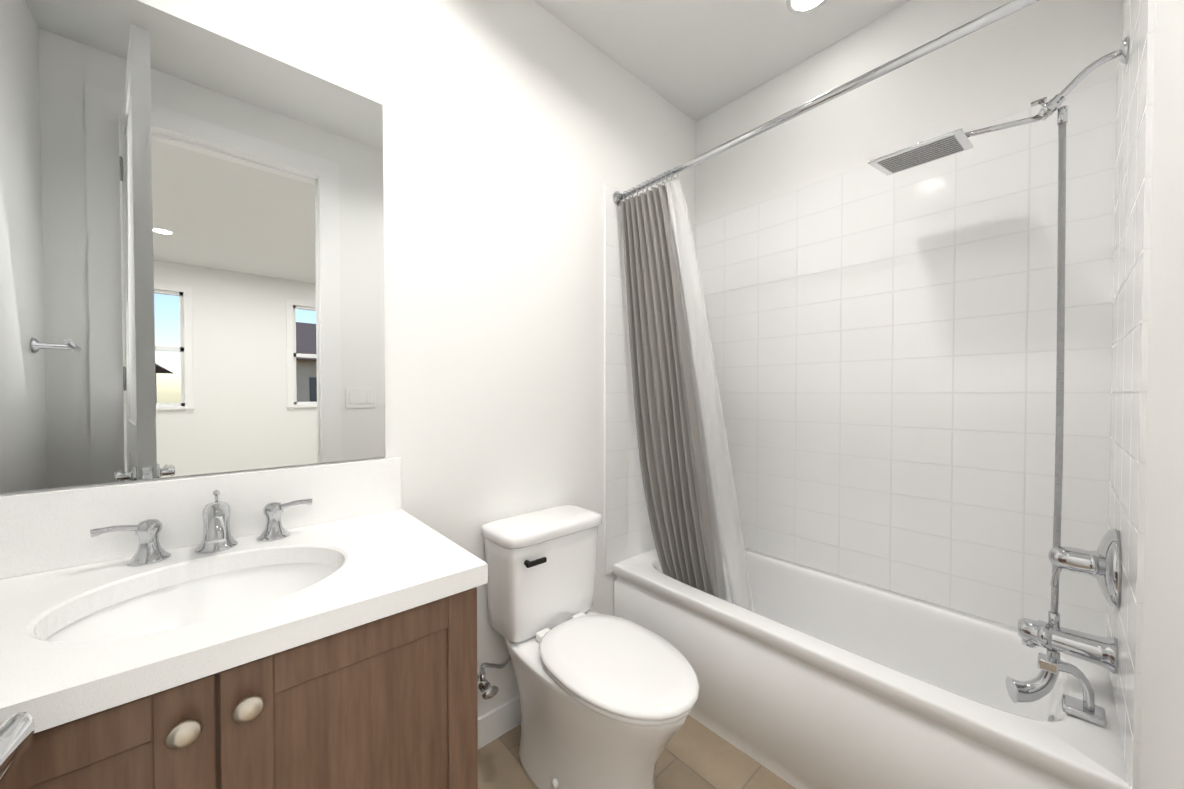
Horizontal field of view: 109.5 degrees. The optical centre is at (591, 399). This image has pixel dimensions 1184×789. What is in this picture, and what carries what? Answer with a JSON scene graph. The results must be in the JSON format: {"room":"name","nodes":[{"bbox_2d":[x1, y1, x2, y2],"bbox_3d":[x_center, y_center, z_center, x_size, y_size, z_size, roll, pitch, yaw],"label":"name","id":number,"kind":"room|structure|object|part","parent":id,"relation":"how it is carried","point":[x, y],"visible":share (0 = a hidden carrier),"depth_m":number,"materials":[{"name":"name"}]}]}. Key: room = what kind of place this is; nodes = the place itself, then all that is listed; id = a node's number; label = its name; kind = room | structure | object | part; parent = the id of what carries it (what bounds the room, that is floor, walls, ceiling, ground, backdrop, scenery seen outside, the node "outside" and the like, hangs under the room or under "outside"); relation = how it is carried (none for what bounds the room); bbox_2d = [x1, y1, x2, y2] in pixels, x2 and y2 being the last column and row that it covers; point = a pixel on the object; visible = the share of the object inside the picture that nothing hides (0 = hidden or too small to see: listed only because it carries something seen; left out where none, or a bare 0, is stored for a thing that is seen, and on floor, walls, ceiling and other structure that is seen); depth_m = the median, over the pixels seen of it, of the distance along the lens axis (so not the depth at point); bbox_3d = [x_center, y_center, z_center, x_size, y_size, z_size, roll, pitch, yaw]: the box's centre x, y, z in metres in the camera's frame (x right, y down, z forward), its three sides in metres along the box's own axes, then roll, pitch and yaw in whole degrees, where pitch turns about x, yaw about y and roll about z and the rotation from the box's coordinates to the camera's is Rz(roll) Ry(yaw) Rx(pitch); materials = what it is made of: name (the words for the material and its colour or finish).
{"room":"bathroom","nodes":[
{"label":"bathroom","id":0,"kind":"room"},
{"bbox_2d":[0,0,695,717],"bbox_3d":[-0.397,-0.145,1.513,2.716,2.700,0.120,-1,1,-42],"label":"wall","id":1,"kind":"structure","parent":0,"point":[518,134],"depth_m":1.46,"materials":[{"name":"white paint"}]},
{"bbox_2d":[0,0,384,492],"bbox_3d":[-0.926,-0.342,0.952,0.840,1.030,0.005,-1,1,-42],"label":"mirror","id":2,"kind":"object","parent":1,"relation":"attached to","point":[191,249],"visible":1,"depth_m":0.94,"materials":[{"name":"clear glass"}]},
{"bbox_2d":[478,696,520,749],"bbox_3d":[-0.241,1.154,1.584,0.898,0.100,0.012,-1,1,-42],"label":"baseboard","id":3,"kind":"structure","parent":1,"relation":"attached to","point":[497,722],"depth_m":1.50,"materials":[{"name":"white paint"}]},
{"bbox_2d":[604,183,695,573],"bbox_3d":[0.310,-0.089,2.059,0.678,1.710,0.008,-1,1,-42],"label":"wall tile","id":4,"kind":"structure","parent":1,"relation":"attached to","point":[627,531],"depth_m":1.89,"materials":[{"name":"white tile"}]},
{"bbox_2d":[613,0,1039,611],"bbox_3d":[0.646,-0.007,1.401,0.214,1.827,1.421,-1,1,-42],"label":"shower curtain","id":5,"kind":"object","parent":4,"relation":"attached to","point":[679,486],"visible":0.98,"depth_m":1.72,"materials":[{"name":"grey fabric"}]},
{"bbox_3d":[0.590,-0.888,1.337,0.064,0.064,1.421,-1,1,-42],"label":"rail","id":6,"kind":"part","parent":5,"relation":"part of","materials":[{"name":"silver metal"}]},
{"bbox_2d":[478,715,795,788],"bbox_3d":[0.102,1.263,0.975,2.716,0.100,1.620,-1,1,-42],"label":"floor","id":7,"kind":"structure","parent":0,"point":[695,754],"depth_m":1.38,"materials":[{"name":"stone"}]},
{"bbox_2d":[0,457,487,788],"bbox_3d":[-0.725,0.698,0.773,0.880,1.035,0.562,-1,1,-42],"label":"bathroom vanity","id":8,"kind":"object","parent":7,"relation":"on","point":[309,627],"visible":1,"depth_m":0.76,"materials":[{"name":"brown wood"}]},
{"bbox_2d":[45,563,338,641],"bbox_3d":[-0.693,0.456,0.775,0.463,0.160,0.373,-1,1,-42],"label":"sink","id":9,"kind":"object","parent":8,"relation":"in","point":[202,596],"depth_m":0.86,"materials":[{"name":"ceramic"}]},
{"bbox_2d":[90,490,312,566],"bbox_3d":[-0.810,0.270,0.901,0.364,0.128,0.176,-1,1,-42],"label":"faucet","id":10,"kind":"object","parent":8,"relation":"on","point":[217,544],"depth_m":0.91,"materials":[{"name":"silver metal"}]},
{"bbox_2d":[477,504,698,788],"bbox_3d":[-0.026,0.816,1.281,0.480,0.785,0.730,-1,1,-42],"label":"toilet","id":11,"kind":"object","parent":7,"relation":"on","point":[608,701],"visible":0.96,"depth_m":1.26,"materials":[{"name":"ceramic"}]},
{"bbox_3d":[-0.182,0.517,1.337,0.074,0.018,0.027,-1,1,-42],"label":"lever","id":12,"kind":"part","parent":11,"relation":"part of","materials":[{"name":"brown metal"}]},
{"bbox_3d":[-0.171,0.601,1.491,0.412,0.362,0.220,-1,1,-42],"label":"tank","id":13,"kind":"part","parent":11,"relation":"part of","materials":[{"name":"ceramic"}]},
{"bbox_3d":[0.002,0.996,1.303,0.358,0.423,0.691,-1,1,-42],"label":"bowl","id":14,"kind":"part","parent":11,"relation":"part of","materials":[{"name":"ceramic"}]},
{"bbox_3d":[0.066,0.764,1.229,0.360,0.043,0.531,-1,1,-42],"label":"seat","id":15,"kind":"part","parent":11,"relation":"part of","materials":[{"name":"plastic"}]},
{"bbox_2d":[613,542,1128,788],"bbox_3d":[0.805,0.974,1.557,0.626,0.460,1.434,-1,1,-42],"label":"bathtub","id":16,"kind":"object","parent":7,"relation":"on","point":[810,678],"visible":0.77,"depth_m":1.32,"materials":[{"name":"ceramic"}]},
{"bbox_2d":[533,0,909,121],"bbox_3d":[1.041,-1.509,-0.897,5.840,0.100,5.600,-1,1,-42],"label":"ceiling","id":17,"kind":"structure","parent":0,"point":[696,60],"depth_m":1.73,"materials":[{"name":"white paint"}]},
{"bbox_2d":[786,0,826,14],"bbox_3d":[0.804,-1.494,1.546,0.156,0.004,0.156,-1,1,-42],"label":"recessed light","id":18,"kind":"object","parent":17,"relation":"in","point":[803,6],"visible":1,"depth_m":1.58,"materials":[{"name":"white paint"}]},
{"bbox_2d":[696,0,1122,224],"bbox_3d":[1.130,-0.149,1.751,0.120,2.700,1.560,-1,1,-42],"label":"wall","id":19,"kind":"structure","parent":0,"point":[1021,59],"depth_m":1.60,"materials":[{"name":"white paint"}]},
{"bbox_2d":[696,77,1116,636],"bbox_3d":[1.043,-0.084,1.754,0.008,1.710,1.440,-1,1,-42],"label":"wall tile","id":20,"kind":"structure","parent":19,"relation":"attached to","point":[884,346],"depth_m":1.53,"materials":[{"name":"white tile"}]},
{"bbox_2d":[1122,0,1183,788],"bbox_3d":[1.000,-0.133,0.669,1.516,2.700,0.120,-1,1,-42],"label":"wall","id":21,"kind":"structure","parent":0,"point":[1162,735],"depth_m":0.63,"materials":[{"name":"white paint"}]},
{"bbox_2d":[1106,0,1154,788],"bbox_3d":[1.264,-0.072,0.991,0.678,1.710,0.008,-1,1,-42],"label":"wall tile","id":22,"kind":"structure","parent":21,"relation":"attached to","point":[1131,259],"depth_m":0.86,"materials":[{"name":"white tile"}]},
{"bbox_2d":[868,36,1128,726],"bbox_3d":[1.097,-0.028,1.190,0.270,1.685,0.508,-1,1,-42],"label":"shower fixture","id":23,"kind":"object","parent":22,"relation":"attached to","point":[1101,564],"visible":1,"depth_m":1.08,"materials":[{"name":"silver metal"}]},
{"bbox_3d":[0.154,0.009,-0.083,0.750,2.440,0.121,-1,1,-42],"label":"door frame","id":24,"kind":"structure","parent":0,"visible":0},
{"bbox_3d":[-0.346,0.005,0.042,0.145,2.420,0.731,-1,1,-42],"label":"door leaf","id":25,"kind":"structure","parent":24,"relation":"attached to","visible":0},
{"bbox_2d":[0,712,34,782],"bbox_3d":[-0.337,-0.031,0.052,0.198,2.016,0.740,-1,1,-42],"label":"hardware piece","id":26,"kind":"object","parent":25,"relation":"attached to","point":[16,732],"visible":1,"depth_m":0.33,"materials":[{"name":"silver metal"}]}
]}

